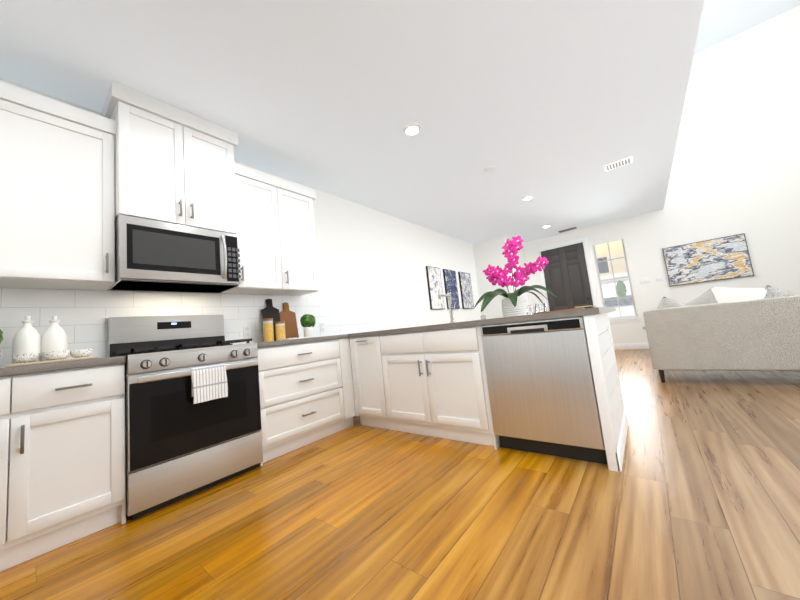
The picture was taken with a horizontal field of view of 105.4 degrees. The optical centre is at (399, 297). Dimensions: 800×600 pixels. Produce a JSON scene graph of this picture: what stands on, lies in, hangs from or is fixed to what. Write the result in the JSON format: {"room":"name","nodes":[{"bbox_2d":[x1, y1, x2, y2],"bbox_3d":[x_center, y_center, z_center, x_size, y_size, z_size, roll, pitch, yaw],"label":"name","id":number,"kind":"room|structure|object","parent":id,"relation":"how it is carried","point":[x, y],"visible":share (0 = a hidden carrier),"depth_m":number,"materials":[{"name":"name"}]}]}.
{"room":"kitchen","nodes":[
{"label":"kitchen","id":0,"kind":"room"},
{"bbox_2d":[0,78,480,402],"bbox_3d":[-0.244,0.026,4.631,0.100,2.775,9.440,-11,-8,38],"label":"wall","id":1,"kind":"structure","parent":0,"point":[382,260],"depth_m":4.65,"materials":[{"name":"white paint"}]},
{"bbox_2d":[0,81,3,111],"bbox_3d":[-2.596,-0.652,1.483,0.348,1.130,0.762,-11,-8,38],"label":"upper cabinet","id":2,"kind":"object","parent":1,"relation":"attached to","point":[1,82],"depth_m":1.73,"materials":[{"name":"white wood"}]},
{"bbox_2d":[0,82,115,290],"bbox_3d":[-2.241,-0.641,1.923,0.348,1.130,0.607,-11,-8,38],"label":"upper cabinet","id":3,"kind":"object","parent":1,"relation":"attached to","point":[75,182],"depth_m":1.85,"materials":[{"name":"white wood"}]},
{"bbox_2d":[104,82,239,235],"bbox_3d":[-1.821,-0.973,2.470,0.418,0.926,0.758,-11,-8,38],"label":"upper cabinet","id":4,"kind":"object","parent":1,"relation":"attached to","point":[171,164],"depth_m":2.27,"materials":[{"name":"white wood"}]},
{"bbox_2d":[108,214,240,292],"bbox_3d":[-1.723,-0.299,2.377,0.489,0.440,0.750,-11,-8,38],"label":"over-the-range microwave","id":5,"kind":"object","parent":4,"relation":"attached to","point":[154,256],"visible":0.98,"depth_m":2.21,"materials":[{"name":"silver metal"}]},
{"bbox_2d":[0,288,374,367],"bbox_3d":[-1.716,0.200,2.660,0.008,0.484,4.290,-11,-8,38],"label":"backsplash","id":6,"kind":"structure","parent":1,"relation":"attached to","point":[83,316],"depth_m":2.37,"materials":[{"name":"tile"}]},
{"bbox_2d":[243,326,250,337],"bbox_3d":[-1.468,0.329,2.926,0.009,0.115,0.072,-11,-8,38],"label":"electrical outlet plate","id":7,"kind":"object","parent":6,"relation":"attached to","point":[246,331],"depth_m":2.92,"materials":[{"name":"white plastic"}]},
{"bbox_2d":[320,322,324,331],"bbox_3d":[-0.917,0.346,3.611,0.009,0.115,0.072,-11,-8,38],"label":"electrical outlet plate","id":8,"kind":"object","parent":6,"relation":"attached to","point":[322,324],"depth_m":3.61,"materials":[{"name":"white plastic"}]},
{"bbox_2d":[220,163,291,294],"bbox_3d":[-1.424,-0.617,2.940,0.348,1.130,0.482,-11,-8,38],"label":"upper cabinet","id":9,"kind":"object","parent":1,"relation":"attached to","point":[263,238],"depth_m":2.85,"materials":[{"name":"white wood"}]},
{"bbox_2d":[280,180,318,295],"bbox_3d":[-1.197,-0.610,3.223,0.348,1.130,0.482,-11,-8,38],"label":"upper cabinet","id":10,"kind":"object","parent":1,"relation":"attached to","point":[298,199],"depth_m":3.17,"materials":[{"name":"white wood"}]},
{"bbox_2d":[426,266,444,309],"bbox_3d":[0.662,-0.178,5.701,0.036,0.800,0.444,-11,-8,38],"label":"picture","id":11,"kind":"object","parent":1,"relation":"attached to","point":[434,282],"visible":1,"depth_m":5.65,"materials":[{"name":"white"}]},
{"bbox_2d":[443,269,459,308],"bbox_3d":[1.044,-0.166,6.177,0.036,0.800,0.460,-11,-8,38],"label":"picture","id":12,"kind":"object","parent":1,"relation":"attached to","point":[450,281],"visible":0.86,"depth_m":6.16,"materials":[{"name":"blue"}]},
{"bbox_2d":[458,272,473,308],"bbox_3d":[1.460,-0.154,6.693,0.036,0.800,0.499,-11,-8,38],"label":"picture","id":13,"kind":"object","parent":1,"relation":"attached to","point":[466,290],"visible":1,"depth_m":6.64,"materials":[{"name":"white"}]},
{"bbox_2d":[0,0,703,243],"bbox_3d":[0.984,-1.729,3.686,3.675,0.250,9.440,-11,-8,38],"label":"ceiling","id":14,"kind":"structure","parent":0,"point":[552,107],"depth_m":2.37,"materials":[{"name":"white paint"}]},
{"bbox_2d":[403,124,420,135],"bbox_3d":[0.116,-1.593,2.904,0.170,0.008,0.170,-11,-8,38],"label":"recessed light","id":15,"kind":"object","parent":14,"relation":"in","point":[412,130],"visible":1,"depth_m":2.90,"materials":[{"name":"white"}]},
{"bbox_2d":[484,166,494,172],"bbox_3d":[1.116,-1.589,3.782,0.130,0.034,0.130,-11,-8,38],"label":"smoke detector","id":16,"kind":"object","parent":14,"relation":"attached to","point":[489,169],"visible":0.96,"depth_m":3.75,"materials":[{"name":"white plastic"}]},
{"bbox_2d":[522,196,532,200],"bbox_3d":[2.035,-1.581,4.865,0.170,0.008,0.170,-11,-8,38],"label":"recessed light","id":17,"kind":"object","parent":14,"relation":"in","point":[527,198],"visible":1,"depth_m":4.86,"materials":[{"name":"white"}]},
{"bbox_2d":[558,227,576,232],"bbox_3d":[3.815,-1.540,6.936,0.360,0.013,0.150,-11,-8,38],"label":"ceiling vent","id":18,"kind":"object","parent":14,"relation":"in","point":[567,229],"visible":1,"depth_m":6.92,"materials":[{"name":"grey metal"}]},
{"bbox_2d":[604,156,632,171],"bbox_3d":[2.869,-1.755,4.006,0.300,0.013,0.210,-11,-8,38],"label":"ceiling vent","id":19,"kind":"object","parent":14,"relation":"in","point":[619,163],"visible":0.98,"depth_m":3.99,"materials":[{"name":"white metal"}]},
{"bbox_2d":[0,349,799,599],"bbox_3d":[2.707,0.922,2.237,7.360,0.100,9.440,-11,-8,38],"label":"floor","id":20,"kind":"structure","parent":0,"point":[697,497],"depth_m":1.42,"materials":[{"name":"brown wood"}]},
{"bbox_2d":[0,362,125,571],"bbox_3d":[-2.070,0.848,1.561,0.628,0.874,0.902,-11,-8,38],"label":"base cabinet","id":21,"kind":"object","parent":20,"relation":"on","point":[62,458],"depth_m":1.53,"materials":[{"name":"white wood"}]},
{"bbox_2d":[0,356,125,373],"bbox_3d":[-2.300,0.388,1.373,0.638,0.040,1.500,-11,-8,38],"label":"countertop","id":22,"kind":"structure","parent":21,"relation":"on","point":[49,366],"depth_m":1.56,"materials":[{"name":"grey stone"}]},
{"bbox_2d":[0,329,2,356],"bbox_3d":[-2.191,0.255,1.578,0.164,0.243,0.165,-11,-8,38],"label":"boxwood plant","id":23,"kind":"object","parent":22,"relation":"on","point":[1,336],"visible":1,"depth_m":1.63,"materials":[{"name":"green plant"}]},
{"bbox_2d":[11,315,67,363],"bbox_3d":[-2.134,0.250,1.810,0.110,0.290,0.215,-11,-8,38],"label":"bottles","id":24,"kind":"object","parent":22,"relation":"on","point":[27,338],"visible":0.73,"depth_m":1.78,"materials":[{"name":"white ceramic"}]},
{"bbox_2d":[5,356,98,366],"bbox_3d":[-1.931,0.357,1.699,0.280,0.014,0.330,-11,-8,38],"label":"board","id":25,"kind":"object","parent":22,"relation":"on","point":[49,361],"visible":0.96,"depth_m":1.60,"materials":[{"name":"beige wood"}]},
{"bbox_2d":[12,348,93,362],"bbox_3d":[-1.953,0.330,1.726,0.144,0.048,0.307,-11,-8,38],"label":"bowls","id":26,"kind":"object","parent":25,"relation":"on","point":[33,357],"visible":1,"depth_m":1.68,"materials":[{"name":"white ceramic"}]},
{"bbox_2d":[108,315,262,519],"bbox_3d":[-1.523,0.694,2.191,0.736,1.200,0.750,-11,-8,38],"label":"range","id":27,"kind":"object","parent":20,"relation":"on","point":[192,411],"visible":1,"depth_m":1.97,"materials":[{"name":"silver metal"}]},
{"bbox_2d":[190,363,227,403],"bbox_3d":[-1.252,0.560,2.002,0.044,0.220,0.208,-11,-8,38],"label":"towel","id":28,"kind":"object","parent":27,"relation":"hanging from","point":[208,383],"depth_m":1.99,"materials":[{"name":"white fabric"}]},
{"bbox_2d":[256,338,354,465],"bbox_3d":[-1.008,0.880,2.882,0.628,0.874,0.968,-11,-8,38],"label":"base cabinet","id":29,"kind":"object","parent":20,"relation":"on","point":[306,388],"depth_m":2.62,"materials":[{"name":"white wood"}]},
{"bbox_2d":[257,334,347,345],"bbox_3d":[-1.061,0.425,2.916,0.638,0.040,0.938,-11,-8,38],"label":"countertop","id":30,"kind":"structure","parent":29,"relation":"on","point":[344,335],"depth_m":2.65,"materials":[{"name":"grey stone"}]},
{"bbox_2d":[261,299,280,340],"bbox_3d":[-1.302,0.223,3.090,0.091,0.444,0.180,-11,-8,38],"label":"cutting board","id":31,"kind":"object","parent":30,"relation":"on","point":[269,311],"visible":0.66,"depth_m":3.10,"materials":[{"name":"black wood"}]},
{"bbox_2d":[263,318,285,341],"bbox_3d":[-1.221,0.314,2.962,0.203,0.222,0.094,-2,-7,-35],"label":"canisters","id":32,"kind":"object","parent":30,"relation":"on","point":[268,331],"visible":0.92,"depth_m":2.92,"materials":[{"name":"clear glass"}]},
{"bbox_2d":[279,302,298,338],"bbox_3d":[-1.190,0.247,3.237,0.076,0.406,0.190,-11,-8,38],"label":"cutting board","id":33,"kind":"object","parent":30,"relation":"on","point":[287,316],"visible":0.76,"depth_m":3.24,"materials":[{"name":"brown wood"}]},
{"bbox_2d":[277,336,314,340],"bbox_3d":[-0.983,0.388,2.894,0.200,0.012,0.280,-11,-8,38],"label":"linen napkin","id":34,"kind":"object","parent":30,"relation":"on","point":[295,338],"visible":0.96,"depth_m":2.81,"materials":[{"name":"white fabric"}]},
{"bbox_2d":[300,314,315,336],"bbox_3d":[-0.945,0.292,3.142,0.154,0.245,0.154,-11,-8,38],"label":"plant","id":35,"kind":"object","parent":30,"relation":"on","point":[307,320],"visible":1,"depth_m":3.10,"materials":[{"name":"green plant"}]},
{"bbox_2d":[349,332,391,429],"bbox_3d":[-0.023,0.817,3.247,0.500,0.874,0.870,-11,-8,38],"label":"base cabinet","id":36,"kind":"object","parent":20,"relation":"on","point":[369,361],"depth_m":2.91,"materials":[{"name":"white wood"}]},
{"bbox_2d":[348,332,375,335],"bbox_3d":[-0.181,0.413,3.647,1.097,0.040,1.300,-11,-8,38],"label":"countertop","id":37,"kind":"structure","parent":36,"relation":"on","point":[363,333],"depth_m":2.95,"materials":[{"name":"grey stone"}]},
{"bbox_2d":[384,324,499,449],"bbox_3d":[0.485,0.722,2.841,1.062,0.874,0.870,-11,-8,38],"label":"base cabinet","id":38,"kind":"object","parent":20,"relation":"on","point":[429,380],"depth_m":2.42,"materials":[{"name":"white wood"}]},
{"bbox_2d":[384,322,459,331],"bbox_3d":[0.552,0.276,3.061,0.800,0.040,1.300,-11,-8,38],"label":"countertop","id":39,"kind":"structure","parent":38,"relation":"on","point":[438,325],"depth_m":2.51,"materials":[{"name":"grey stone"}]},
{"bbox_2d":[438,292,455,323],"bbox_3d":[0.475,0.101,3.034,0.094,0.315,0.237,-11,-8,38],"label":"faucet","id":40,"kind":"object","parent":39,"relation":"on","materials":[{"name":"silver metal"}]},
{"bbox_2d":[460,308,615,323],"bbox_3d":[1.207,0.153,2.537,0.895,0.040,1.300,-11,-8,38],"label":"countertop","id":41,"kind":"structure","parent":38,"relation":"on","point":[589,311],"depth_m":1.96,"materials":[{"name":"grey stone"}]},
{"bbox_2d":[474,236,555,316],"bbox_3d":[1.027,-0.190,2.837,0.677,0.735,0.731,-11,-8,38],"label":"orchid","id":42,"kind":"object","parent":41,"relation":"on","point":[513,303],"visible":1,"depth_m":2.79,"materials":[{"name":"pink plant"}]},
{"bbox_2d":[527,303,546,314],"bbox_3d":[1.336,0.120,3.055,0.263,0.104,0.075,-6,-6,-2],"label":"glass","id":43,"kind":"object","parent":41,"relation":"on","point":[533,308],"visible":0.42,"depth_m":3.03,"materials":[{"name":"clear glass"}]},
{"bbox_2d":[533,305,595,313],"bbox_3d":[1.427,0.106,2.645,0.474,0.029,0.180,-11,-8,38],"label":"serving board","id":44,"kind":"object","parent":41,"relation":"on","point":[577,308],"visible":0.77,"depth_m":2.58,"materials":[{"name":"brown wood"}]},
{"bbox_2d":[480,316,607,463],"bbox_3d":[1.080,0.596,2.219,0.655,0.870,0.670,-11,-8,38],"label":"dishwasher","id":45,"kind":"object","parent":20,"relation":"on","point":[541,389],"visible":0.98,"depth_m":1.94,"materials":[{"name":"silver metal"}]},
{"bbox_2d":[520,316,619,435],"bbox_3d":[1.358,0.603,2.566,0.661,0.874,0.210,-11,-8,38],"label":"base cabinet","id":46,"kind":"object","parent":20,"relation":"on","point":[597,339],"depth_m":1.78,"materials":[{"name":"white wood"}]},
{"bbox_2d":[608,325,611,340],"bbox_3d":[1.590,0.268,2.304,0.008,0.115,0.072,-11,-8,38],"label":"outlet","id":47,"kind":"object","parent":46,"relation":"attached to","point":[609,332],"visible":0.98,"depth_m":2.28,"materials":[{"name":"white plastic"}]},
{"bbox_2d":[643,285,799,382],"bbox_3d":[4.058,0.313,3.226,2.338,1.038,0.990,-11,-8,38],"label":"sofa","id":48,"kind":"object","parent":20,"relation":"on","point":[731,329],"visible":1,"depth_m":3.18,"materials":[{"name":"beige fabric"}]},
{"bbox_2d":[472,235,530,318],"bbox_3d":[2.588,0.036,7.455,0.785,2.775,1.290,-11,-8,38],"label":"wall","id":49,"kind":"structure","parent":0,"point":[486,253],"depth_m":7.06,"materials":[{"name":"white paint"}]},
{"bbox_2d":[513,268,529,314],"bbox_3d":[2.940,0.325,7.108,0.103,2.035,0.734,-11,-8,38],"label":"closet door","id":50,"kind":"structure","parent":49,"relation":"in","point":[524,294],"depth_m":7.33,"materials":[{"name":"white"}]},
{"bbox_2d":[522,5,799,343],"bbox_3d":[5.382,-1.817,6.145,7.260,5.600,0.100,-11,-8,38],"label":"wall","id":51,"kind":"structure","parent":0,"point":[735,169],"depth_m":5.57,"materials":[{"name":"white paint"}]},
{"bbox_2d":[541,242,593,310],"bbox_3d":[3.945,0.012,7.122,0.904,2.454,0.108,-11,-8,38],"label":"front door","id":52,"kind":"structure","parent":51,"relation":"in","point":[567,283],"depth_m":7.16,"materials":[{"name":"grey wood"}]},
{"bbox_2d":[536,237,598,310],"bbox_3d":[3.969,-0.030,7.161,1.102,2.565,0.020,-11,-8,38],"label":"door frame","id":53,"kind":"structure","parent":51,"relation":"attached to","point":[589,270],"depth_m":6.99,"materials":[{"name":"white wood"}]},
{"bbox_2d":[592,239,636,319],"bbox_3d":[4.688,-0.407,6.669,0.567,1.740,0.050,-11,-8,38],"label":"window","id":54,"kind":"structure","parent":51,"relation":"in","point":[624,312],"depth_m":6.66,"materials":[{"name":"white"}]},
{"bbox_2d":[592,237,636,319],"bbox_3d":[4.666,-0.407,6.642,0.559,1.736,0.027,-11,-8,38],"label":"window blinds","id":55,"kind":"object","parent":54,"relation":"attached to","point":[627,309],"visible":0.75,"depth_m":6.62,"materials":[{"name":"white plastic"}]},
{"bbox_2d":[609,317,639,323],"bbox_3d":[4.740,0.498,6.522,0.627,0.090,0.030,-11,-8,38],"label":"window sill","id":56,"kind":"structure","parent":51,"relation":"attached to","point":[624,320],"depth_m":6.48,"materials":[{"name":"white"}]},
{"bbox_2d":[613,343,648,349],"bbox_3d":[5.888,0.838,5.601,6.374,0.130,0.014,-11,-8,38],"label":"baseboard","id":57,"kind":"structure","parent":51,"relation":"attached to","point":[630,346],"depth_m":6.41,"materials":[{"name":"white wood"}]},
{"bbox_2d":[639,277,649,283],"bbox_3d":[5.057,-0.352,6.301,0.165,0.120,0.009,-11,-8,38],"label":"switch plate","id":58,"kind":"object","parent":51,"relation":"attached to","point":[647,280],"depth_m":6.30,"materials":[{"name":"white plastic"}]},
{"bbox_2d":[655,275,663,281],"bbox_3d":[5.242,-0.387,6.153,0.120,0.120,0.009,-11,-8,38],"label":"switch plate","id":59,"kind":"object","parent":51,"relation":"attached to","point":[658,278],"depth_m":6.15,"materials":[{"name":"white plastic"}]},
{"bbox_2d":[662,233,753,286],"bbox_3d":[5.744,-0.682,5.736,1.123,0.775,0.041,-11,-8,38],"label":"framed picture","id":60,"kind":"object","parent":51,"relation":"attached to","point":[722,258],"visible":0.96,"depth_m":5.69,"materials":[{"name":"multicoloured paper"}]},
{"bbox_2d":[694,0,799,53],"bbox_3d":[3.511,-4.976,1.733,3.785,0.100,9.440,-11,-8,38],"label":"ceiling","id":61,"kind":"structure","parent":0,"point":[721,20],"depth_m":5.19,"materials":[{"name":"white paint"}]}
]}

